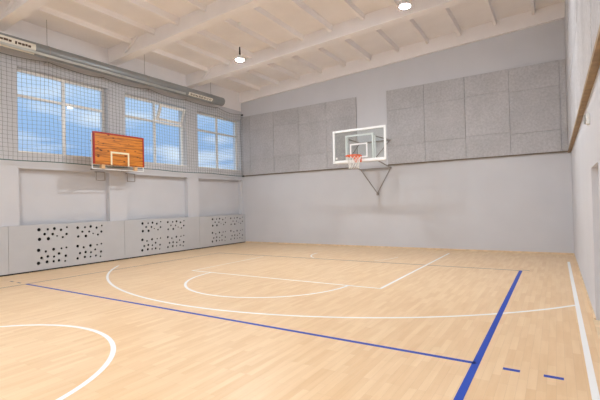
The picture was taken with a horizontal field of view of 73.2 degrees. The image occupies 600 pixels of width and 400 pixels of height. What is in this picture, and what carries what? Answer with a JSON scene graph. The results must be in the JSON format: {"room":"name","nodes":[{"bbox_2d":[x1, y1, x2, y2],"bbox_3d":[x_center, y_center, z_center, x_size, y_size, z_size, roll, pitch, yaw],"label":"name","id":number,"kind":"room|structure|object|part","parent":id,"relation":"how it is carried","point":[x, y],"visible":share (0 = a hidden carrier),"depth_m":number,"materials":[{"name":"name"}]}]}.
{"room":"sports hall","nodes":[
{"label":"sports hall","id":0,"kind":"room"},
{"bbox_2d":[0,47,242,226],"bbox_3d":[-9.225,-1.774,7.362,0.432,7.300,24.400,-2,-1,32],"label":"wall","id":1,"kind":"structure","parent":0,"point":[31,193],"depth_m":12.33,"materials":[{"name":"grey paint"}]},
{"bbox_2d":[0,226,8,276],"bbox_3d":[-8.039,1.258,8.605,0.098,1.210,3.142,-2,-1,32],"label":"cover","id":2,"kind":"object","parent":1,"relation":"attached to","point":[4,262],"visible":1,"depth_m":9.83,"materials":[{"name":"grey laminate"}]},
{"bbox_2d":[17,69,104,157],"bbox_3d":[-6.622,-2.315,11.358,0.290,2.190,2.460,-2,-1,32],"label":"window","id":3,"kind":"structure","parent":1,"relation":"in","point":[63,103],"depth_m":11.41,"materials":[{"name":"white plastic"}]},
{"bbox_3d":[-6.566,-1.237,11.326,0.220,0.030,2.456,-2,-1,32],"label":"sill","id":4,"kind":"part","parent":3,"relation":"part of","materials":[{"name":"white"}]},
{"bbox_2d":[8,220,124,275],"bbox_3d":[-6.350,1.248,11.270,0.098,1.210,3.152,-2,-1,32],"label":"cover","id":5,"kind":"object","parent":1,"relation":"attached to","point":[31,248],"visible":1,"depth_m":11.00,"materials":[{"name":"grey laminate"}]},
{"bbox_2d":[90,131,143,181],"bbox_3d":[-5.554,-1.250,12.096,0.695,1.332,1.760,-2,-1,32],"label":"backboard","id":6,"kind":"object","parent":1,"relation":"attached to","point":[108,148],"visible":1,"depth_m":11.82,"materials":[{"name":"brown wood"}]},
{"bbox_2d":[0,20,240,111],"bbox_3d":[-9.110,-4.212,7.280,0.006,0.807,24.400,-2,-1,32],"label":"trim","id":7,"kind":"structure","parent":1,"relation":"attached to","point":[22,29],"depth_m":12.11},
{"bbox_2d":[0,52,243,176],"bbox_3d":[-6.202,-2.334,11.616,0.172,2.713,13.862,-2,-1,32],"label":"netting","id":8,"kind":"object","parent":1,"relation":"attached to","point":[22,156],"visible":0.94,"depth_m":12.23,"materials":[{"name":"grey fabric"}]},
{"bbox_2d":[125,95,185,165],"bbox_3d":[-4.960,-2.325,13.933,0.339,2.190,2.510,-2,-1,32],"label":"window","id":9,"kind":"structure","parent":1,"relation":"in","point":[153,121],"depth_m":14.03,"materials":[{"name":"white plastic"}]},
{"bbox_3d":[-4.925,-1.246,13.915,0.220,0.030,2.506,-2,-1,32],"label":"sill","id":10,"kind":"part","parent":9,"relation":"part of","materials":[{"name":"white"}]},
{"bbox_3d":[-4.618,-3.061,14.452,0.060,0.591,1.133,24,13,30],"label":"sash","id":11,"kind":"part","parent":9,"relation":"part of","materials":[{"name":"white plastic"}]},
{"bbox_2d":[124,217,199,258],"bbox_3d":[-4.663,1.239,13.930,0.098,1.210,3.132,-2,-1,32],"label":"cover","id":12,"kind":"object","parent":1,"relation":"attached to","point":[143,237],"visible":1,"depth_m":13.72,"materials":[{"name":"grey laminate"}]},
{"bbox_2d":[197,112,240,170],"bbox_3d":[-3.353,-2.334,16.514,0.290,2.190,2.470,-2,-1,32],"label":"window","id":13,"kind":"structure","parent":1,"relation":"in","point":[203,114],"depth_m":16.58,"materials":[{"name":"white"}]},
{"bbox_2d":[199,214,245,248],"bbox_3d":[-3.115,1.230,16.374,0.098,1.210,2.638,-2,-1,32],"label":"cover","id":14,"kind":"object","parent":1,"relation":"attached to","point":[221,230],"visible":1,"depth_m":16.24,"materials":[{"name":"grey laminate"}]},
{"bbox_2d":[0,0,564,102],"bbox_3d":[-4.143,-5.060,4.188,12.587,1.451,24.500,-2,-1,32],"label":"ceiling","id":15,"kind":"structure","parent":0,"point":[286,45],"depth_m":11.67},
{"bbox_2d":[0,20,224,105],"bbox_3d":[-8.963,-4.095,6.614,0.344,1.110,22.050,-2,-1,32],"label":"air duct","id":16,"kind":"object","parent":15,"relation":"hanging from","point":[191,93],"visible":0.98,"depth_m":11.58,"materials":[{"name":"grey metal"}]},
{"bbox_2d":[0,41,185,94],"bbox_3d":[-8.368,-3.645,7.227,0.066,0.157,16.300,-2,-1,32],"label":"pipe","id":17,"kind":"object","parent":16,"relation":"attached to","point":[1,43],"visible":1,"depth_m":11.04,"materials":[{"name":"grey metal"}]},
{"bbox_2d":[236,22,243,61],"bbox_3d":[-1.685,-4.402,11.252,0.248,1.074,0.248,-2,-1,32],"label":"pendant lamp","id":18,"kind":"object","parent":15,"relation":"hanging from","point":[239,58],"visible":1,"depth_m":11.22,"materials":[{"name":"white plastic"}]},
{"bbox_2d":[399,0,410,8],"bbox_3d":[2.208,-4.676,8.570,0.248,1.210,0.248,-2,-1,32],"label":"pendant lamp","id":19,"kind":"object","parent":15,"relation":"hanging from","point":[404,4],"visible":1,"depth_m":8.49,"materials":[{"name":"white plastic"}]},
{"bbox_3d":[2.222,-4.094,8.563,0.226,0.046,0.226,-2,-1,32],"label":"bulb","id":20,"kind":"part","parent":19,"relation":"part of","materials":[{"name":"white glass"}]},
{"bbox_2d":[0,242,599,399],"bbox_3d":[-3.952,1.809,4.033,12.867,0.203,24.800,-2,-1,32],"label":"floor","id":21,"kind":"structure","parent":0,"point":[246,320],"depth_m":5.15,"materials":[{"name":"beige wood"}]},
{"bbox_2d":[241,19,573,252],"bbox_3d":[2.568,-1.977,14.508,12.867,7.300,0.300,-2,-1,32],"label":"wall","id":22,"kind":"structure","parent":0,"point":[524,202],"depth_m":13.40,"materials":[{"name":"grey paint"}]},
{"bbox_2d":[241,132,249,161],"bbox_3d":[-2.321,-2.289,17.393,0.472,1.236,0.057,-2,-1,32],"label":"board","id":23,"kind":"object","parent":22,"relation":"attached to","point":[245,137],"visible":1,"depth_m":17.37,"materials":[{"name":"grey fabric"}]},
{"bbox_2d":[241,116,249,132],"bbox_3d":[-2.343,-3.251,17.406,0.472,0.681,0.055,-2,-1,32],"label":"board","id":24,"kind":"object","parent":22,"relation":"attached to","point":[245,121],"visible":0.92,"depth_m":17.37,"materials":[{"name":"grey fabric"}]},
{"bbox_2d":[242,161,250,175],"bbox_3d":[-2.298,-1.364,17.383,0.472,0.606,0.056,-2,-1,32],"label":"board","id":25,"kind":"object","parent":22,"relation":"attached to","point":[246,165],"visible":1,"depth_m":17.35,"materials":[{"name":"grey fabric"}]},
{"bbox_2d":[249,112,272,130],"bbox_3d":[-1.618,-3.292,16.946,1.232,0.646,0.055,-2,-1,32],"label":"board","id":26,"kind":"object","parent":22,"relation":"attached to","point":[265,120],"visible":1,"depth_m":16.91,"materials":[{"name":"grey fabric"}]},
{"bbox_2d":[250,158,273,174],"bbox_3d":[-1.572,-1.405,16.923,1.232,0.641,0.057,-2,-1,32],"label":"board","id":27,"kind":"object","parent":22,"relation":"attached to","point":[258,166],"visible":1,"depth_m":16.89,"materials":[{"name":"grey fabric"}]},
{"bbox_2d":[250,128,273,159],"bbox_3d":[-1.595,-2.347,16.933,1.232,1.236,0.058,-2,-1,32],"label":"board","id":28,"kind":"object","parent":22,"relation":"attached to","point":[262,140],"visible":1,"depth_m":16.88,"materials":[{"name":"grey fabric"}]},
{"bbox_2d":[273,107,297,126],"bbox_3d":[-0.575,-3.342,16.286,1.222,0.611,0.052,-2,-1,32],"label":"board","id":29,"kind":"object","parent":22,"relation":"attached to","point":[287,116],"visible":1,"depth_m":16.26,"materials":[{"name":"grey fabric"}]},
{"bbox_2d":[273,123,298,156],"bbox_3d":[-0.552,-2.415,16.275,1.222,1.236,0.052,-2,-1,32],"label":"board","id":30,"kind":"object","parent":22,"relation":"attached to","point":[286,137],"visible":1,"depth_m":16.24,"materials":[{"name":"grey fabric"}]},
{"bbox_2d":[274,154,299,172],"bbox_3d":[-0.528,-1.456,16.264,1.222,0.676,0.051,-2,-1,32],"label":"board","id":31,"kind":"object","parent":22,"relation":"attached to","point":[288,163],"visible":1,"depth_m":16.24,"materials":[{"name":"grey fabric"}]},
{"bbox_2d":[245,167,353,175],"bbox_3d":[-0.201,-1.107,16.054,5.430,0.032,0.060,-2,-1,32],"label":"trim","id":32,"kind":"structure","parent":22,"relation":"attached to","point":[352,167],"depth_m":15.90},
{"bbox_2d":[298,102,325,123],"bbox_3d":[0.468,-3.341,15.623,1.232,0.681,0.056,-2,-1,32],"label":"board","id":33,"kind":"object","parent":22,"relation":"attached to","point":[315,112],"visible":1,"depth_m":15.58,"materials":[{"name":"grey fabric"}]},
{"bbox_2d":[299,153,326,170],"bbox_3d":[0.514,-1.454,15.601,1.232,0.606,0.056,-2,-1,32],"label":"board","id":34,"kind":"object","parent":22,"relation":"attached to","point":[315,161],"visible":1,"depth_m":15.56,"materials":[{"name":"grey fabric"}]},
{"bbox_2d":[299,120,326,155],"bbox_3d":[0.492,-2.378,15.613,1.232,1.236,0.054,-2,-1,32],"label":"board","id":35,"kind":"object","parent":22,"relation":"attached to","point":[312,136],"visible":1,"depth_m":15.59,"materials":[{"name":"grey fabric"}]},
{"bbox_2d":[326,97,356,118],"bbox_3d":[1.514,-3.391,14.959,1.232,0.646,0.056,-2,-1,32],"label":"board","id":36,"kind":"object","parent":22,"relation":"attached to","point":[343,107],"visible":1,"depth_m":14.91,"materials":[{"name":"grey fabric"}]},
{"bbox_2d":[326,115,357,151],"bbox_3d":[1.537,-2.447,14.948,1.232,1.236,0.057,-2,-1,32],"label":"board","id":37,"kind":"object","parent":22,"relation":"attached to","point":[347,122],"visible":0.91,"depth_m":14.94,"materials":[{"name":"grey fabric"}]},
{"bbox_2d":[327,149,357,168],"bbox_3d":[1.560,-1.504,14.937,1.232,0.641,0.057,-2,-1,32],"label":"board","id":38,"kind":"object","parent":22,"relation":"attached to","point":[340,155],"visible":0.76,"depth_m":14.98,"materials":[{"name":"grey fabric"}]},
{"bbox_2d":[333,125,391,194],"bbox_3d":[2.169,-1.201,13.109,1.790,2.075,2.496,-2,-1,32],"label":"basketball hoop","id":39,"kind":"object","parent":22,"relation":"attached to","point":[357,158],"visible":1,"depth_m":12.54,"materials":[{"name":"white"}]},
{"bbox_3d":[1.863,-1.636,12.648,0.950,0.850,0.050,-2,-1,32],"label":"frame","id":40,"kind":"part","parent":39,"relation":"part of","materials":[{"name":"white"}]},
{"bbox_3d":[1.875,-1.711,12.670,1.790,1.050,0.210,-2,-1,32],"label":"board frame","id":41,"kind":"part","parent":39,"relation":"part of","materials":[{"name":"white"}]},
{"bbox_3d":[2.301,-1.629,12.497,0.036,0.810,0.163,-2,-1,32],"label":"hinge post","id":42,"kind":"part","parent":39,"relation":"part of","materials":[{"name":"white metal"}]},
{"bbox_3d":[2.666,-1.097,14.213,1.180,0.040,0.100,-2,-1,32],"label":"wall rail","id":43,"kind":"part","parent":39,"relation":"part of","materials":[{"name":"grey metal"}]},
{"bbox_2d":[386,84,423,110],"bbox_3d":[3.547,-3.449,13.673,1.274,0.701,0.052,-2,-1,32],"label":"board","id":44,"kind":"object","parent":22,"relation":"attached to","point":[413,96],"visible":1,"depth_m":13.63,"materials":[{"name":"grey fabric"}]},
{"bbox_2d":[387,106,424,146],"bbox_3d":[3.571,-2.476,13.662,1.274,1.236,0.051,-2,-1,32],"label":"board","id":45,"kind":"object","parent":22,"relation":"attached to","point":[406,126],"visible":1,"depth_m":13.62,"materials":[{"name":"grey fabric"}]},
{"bbox_2d":[388,143,425,163],"bbox_3d":[3.593,-1.552,13.652,1.274,0.606,0.051,-2,-1,32],"label":"board","id":46,"kind":"object","parent":22,"relation":"attached to","point":[413,153],"visible":1,"depth_m":13.62,"materials":[{"name":"grey fabric"}]},
{"bbox_2d":[246,241,572,254],"bbox_3d":[2.621,1.648,14.298,11.747,0.045,0.022,-2,-1,32],"label":"baseboard","id":47,"kind":"structure","parent":22,"relation":"attached to","point":[246,241],"depth_m":13.30,"materials":[{"name":"brown wood"}]},
{"bbox_2d":[423,77,464,103],"bbox_3d":[4.620,-3.500,12.991,1.255,0.666,0.056,-2,-1,32],"label":"board","id":48,"kind":"object","parent":22,"relation":"attached to","point":[452,89],"visible":1,"depth_m":12.95,"materials":[{"name":"grey fabric"}]},
{"bbox_2d":[424,98,465,141],"bbox_3d":[4.643,-2.546,12.979,1.255,1.236,0.056,-2,-1,32],"label":"board","id":49,"kind":"object","parent":22,"relation":"attached to","point":[445,120],"visible":1,"depth_m":12.94,"materials":[{"name":"grey fabric"}]},
{"bbox_2d":[425,138,465,161],"bbox_3d":[4.667,-1.603,12.970,1.255,0.641,0.052,-2,-1,32],"label":"board","id":50,"kind":"object","parent":22,"relation":"attached to","point":[451,149],"visible":1,"depth_m":12.94,"materials":[{"name":"grey fabric"}]},
{"bbox_2d":[388,151,567,165],"bbox_3d":[5.248,-1.280,12.600,5.187,0.032,0.060,-2,-1,32],"label":"trim","id":51,"kind":"structure","parent":22,"relation":"attached to","point":[558,151],"depth_m":12.37,"materials":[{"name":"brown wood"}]},
{"bbox_2d":[464,69,508,96],"bbox_3d":[5.677,-3.551,12.323,1.232,0.631,0.051,-2,-1,32],"label":"board","id":52,"kind":"object","parent":22,"relation":"attached to","point":[497,81],"visible":1,"depth_m":12.29,"materials":[{"name":"grey fabric"}]},
{"bbox_2d":[465,90,509,136],"bbox_3d":[5.700,-2.614,12.312,1.232,1.236,0.052,-2,-1,32],"label":"board","id":53,"kind":"object","parent":22,"relation":"attached to","point":[485,114],"visible":1,"depth_m":12.28,"materials":[{"name":"grey fabric"}]},
{"bbox_2d":[466,132,510,157],"bbox_3d":[5.723,-1.654,12.300,1.232,0.676,0.053,-2,-1,32],"label":"board","id":54,"kind":"object","parent":22,"relation":"attached to","point":[499,144],"visible":1,"depth_m":12.27,"materials":[{"name":"grey fabric"}]},
{"bbox_2d":[508,60,558,92],"bbox_3d":[6.733,-3.550,11.653,1.252,0.701,0.053,-2,-1,32],"label":"board","id":55,"kind":"object","parent":22,"relation":"attached to","point":[546,74],"visible":1,"depth_m":11.61,"materials":[{"name":"grey fabric"}]},
{"bbox_2d":[509,85,560,133],"bbox_3d":[6.755,-2.578,11.639,1.252,1.236,0.057,-2,-1,32],"label":"board","id":56,"kind":"object","parent":22,"relation":"attached to","point":[533,110],"visible":1,"depth_m":11.60,"materials":[{"name":"grey fabric"}]},
{"bbox_2d":[511,129,560,154],"bbox_3d":[6.779,-1.653,11.631,1.252,0.606,0.051,-2,-1,32],"label":"board","id":57,"kind":"object","parent":22,"relation":"attached to","point":[542,141],"visible":1,"depth_m":11.59,"materials":[{"name":"grey fabric"}]},
{"bbox_2d":[559,59,565,83],"bbox_3d":[7.327,-3.586,11.274,0.144,0.666,0.057,-2,-1,32],"label":"board","id":58,"kind":"object","parent":22,"relation":"attached to","point":[562,74],"visible":0.87,"depth_m":11.25,"materials":[{"name":"grey fabric"}]},
{"bbox_2d":[560,83,566,127],"bbox_3d":[7.351,-2.632,11.264,0.144,1.236,0.054,-2,-1,32],"label":"board","id":59,"kind":"object","parent":22,"relation":"attached to","point":[563,105],"visible":1,"depth_m":11.24,"materials":[{"name":"grey fabric"}]},
{"bbox_2d":[561,128,567,150],"bbox_3d":[7.375,-1.690,11.253,0.144,0.641,0.053,-2,-1,32],"label":"board","id":60,"kind":"object","parent":22,"relation":"attached to","point":[564,136],"visible":0.96,"depth_m":11.23,"materials":[{"name":"grey fabric"}]},
{"bbox_2d":[571,66,599,319],"bbox_3d":[1.093,-2.102,0.821,0.300,7.300,24.400,-2,-1,32],"label":"wall","id":61,"kind":"structure","parent":0,"point":[585,153],"depth_m":5.56,"materials":[{"name":"grey paint"}]},
{"bbox_2d":[564,17,565,56],"bbox_3d":[7.066,-4.422,10.695,0.058,1.114,1.176,-2,-1,32],"label":"board","id":62,"kind":"object","parent":61,"relation":"attached to","point":[564,17],"visible":0.24,"depth_m":10.88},
{"bbox_2d":[565,51,567,100],"bbox_3d":[7.091,-3.237,10.684,0.066,1.244,1.176,-2,-1,32],"label":"board","id":63,"kind":"object","parent":61,"relation":"attached to","point":[566,51],"visible":0.46,"depth_m":10.54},
{"bbox_2d":[565,0,567,45],"bbox_3d":[6.410,-4.418,9.667,0.064,1.114,1.236,-2,-1,32],"label":"board","id":64,"kind":"object","parent":61,"relation":"attached to","point":[566,21],"visible":0.48,"depth_m":9.68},
{"bbox_2d":[566,32,568,93],"bbox_3d":[6.440,-3.234,9.652,0.062,1.244,1.236,-2,-1,32],"label":"board","id":65,"kind":"object","parent":61,"relation":"attached to","point":[567,32],"visible":0.39,"depth_m":9.59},
{"bbox_2d":[567,0,568,20],"bbox_3d":[5.743,-4.414,8.609,0.058,1.114,1.236,-2,-1,32],"label":"board","id":66,"kind":"object","parent":61,"relation":"attached to","point":[567,0],"visible":0.28,"depth_m":8.83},
{"bbox_2d":[567,101,569,147],"bbox_3d":[7.123,-1.992,10.668,0.062,1.236,1.176,-2,-1,32],"label":"board","id":67,"kind":"object","parent":61,"relation":"attached to","point":[567,101],"visible":0.22,"depth_m":10.64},
{"bbox_2d":[568,85,570,139],"bbox_3d":[6.472,-1.988,9.637,0.058,1.236,1.236,-2,-1,32],"label":"board","id":68,"kind":"object","parent":61,"relation":"attached to","point":[569,85],"visible":0.27,"depth_m":9.54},
{"bbox_2d":[568,17,570,84],"bbox_3d":[5.771,-3.230,8.596,0.061,1.244,1.236,-2,-1,32],"label":"board","id":69,"kind":"object","parent":61,"relation":"attached to","point":[569,51],"visible":0.27,"depth_m":8.58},
{"bbox_2d":[570,75,572,135],"bbox_3d":[5.803,-1.984,8.581,0.058,1.236,1.236,-2,-1,32],"label":"board","id":70,"kind":"object","parent":61,"relation":"attached to","point":[571,106],"visible":0.26,"depth_m":8.56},
{"bbox_2d":[569,0,573,68],"bbox_3d":[5.101,-3.226,7.541,0.062,1.244,1.236,-2,-1,32],"label":"board","id":71,"kind":"object","parent":61,"relation":"attached to","point":[570,3],"visible":0.46,"depth_m":7.56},
{"bbox_2d":[571,52,575,127],"bbox_3d":[5.133,-1.980,7.525,0.058,1.236,1.236,-2,-1,32],"label":"board","id":72,"kind":"object","parent":61,"relation":"attached to","point":[572,69],"visible":0.27,"depth_m":7.50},
{"bbox_2d":[572,0,576,49],"bbox_3d":[4.432,-3.222,6.485,0.063,1.244,1.236,-2,-1,32],"label":"board","id":73,"kind":"object","parent":61,"relation":"attached to","point":[574,17],"visible":0.47,"depth_m":6.53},
{"bbox_2d":[574,28,578,115],"bbox_3d":[4.463,-1.976,6.470,0.061,1.236,1.236,-2,-1,32],"label":"board","id":74,"kind":"object","parent":61,"relation":"attached to","point":[575,42],"visible":0.26,"depth_m":6.42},
{"bbox_2d":[576,0,578,15],"bbox_3d":[3.764,-3.218,5.428,0.059,1.244,1.236,-2,-1,32],"label":"board","id":75,"kind":"object","parent":61,"relation":"attached to","point":[577,1],"visible":0.33,"depth_m":5.72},
{"bbox_2d":[576,0,583,103],"bbox_3d":[3.792,-1.972,5.415,0.064,1.236,1.236,-2,-1,32],"label":"board","id":76,"kind":"object","parent":61,"relation":"attached to","point":[579,18],"visible":0.35,"depth_m":5.38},
{"bbox_2d":[568,25,599,152],"bbox_3d":[4.810,-1.327,6.993,0.072,0.055,10.000,-2,-1,32],"label":"trim","id":77,"kind":"structure","parent":61,"relation":"attached to","point":[594,65],"depth_m":4.59,"materials":[{"name":"brown wood"}]},
{"bbox_2d":[573,253,595,319],"bbox_3d":[1.038,1.531,0.851,0.020,0.040,24.370,-2,-1,32],"label":"baseboard","id":78,"kind":"structure","parent":61,"relation":"attached to","point":[588,298],"depth_m":6.44,"materials":[{"name":"brown wood"}]},
{"bbox_2d":[581,0,591,84],"bbox_3d":[3.122,-1.969,4.360,0.066,1.236,1.236,-2,-1,32],"label":"board","id":79,"kind":"object","parent":61,"relation":"attached to","point":[585,4],"visible":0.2,"depth_m":4.32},
{"bbox_2d":[586,113,589,124],"bbox_3d":[3.670,-1.028,5.147,0.037,0.130,0.140,-2,-1,32],"label":"wall sensor","id":80,"kind":"object","parent":61,"relation":"attached to","point":[587,114],"visible":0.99,"depth_m":5.09,"materials":[{"name":"white plastic"}]},
{"bbox_2d":[590,0,599,52],"bbox_3d":[2.455,-1.965,3.303,0.062,1.236,1.236,-2,-1,32],"label":"board","id":81,"kind":"object","parent":61,"relation":"attached to","point":[594,4],"visible":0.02,"depth_m":3.51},
{"bbox_2d":[593,320,599,340],"bbox_3d":[3.530,1.528,4.671,0.160,0.015,0.990,-2,-1,32],"label":"trim","id":82,"kind":"structure","parent":61,"relation":"attached to","point":[596,322],"depth_m":4.86,"materials":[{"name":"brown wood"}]}
]}

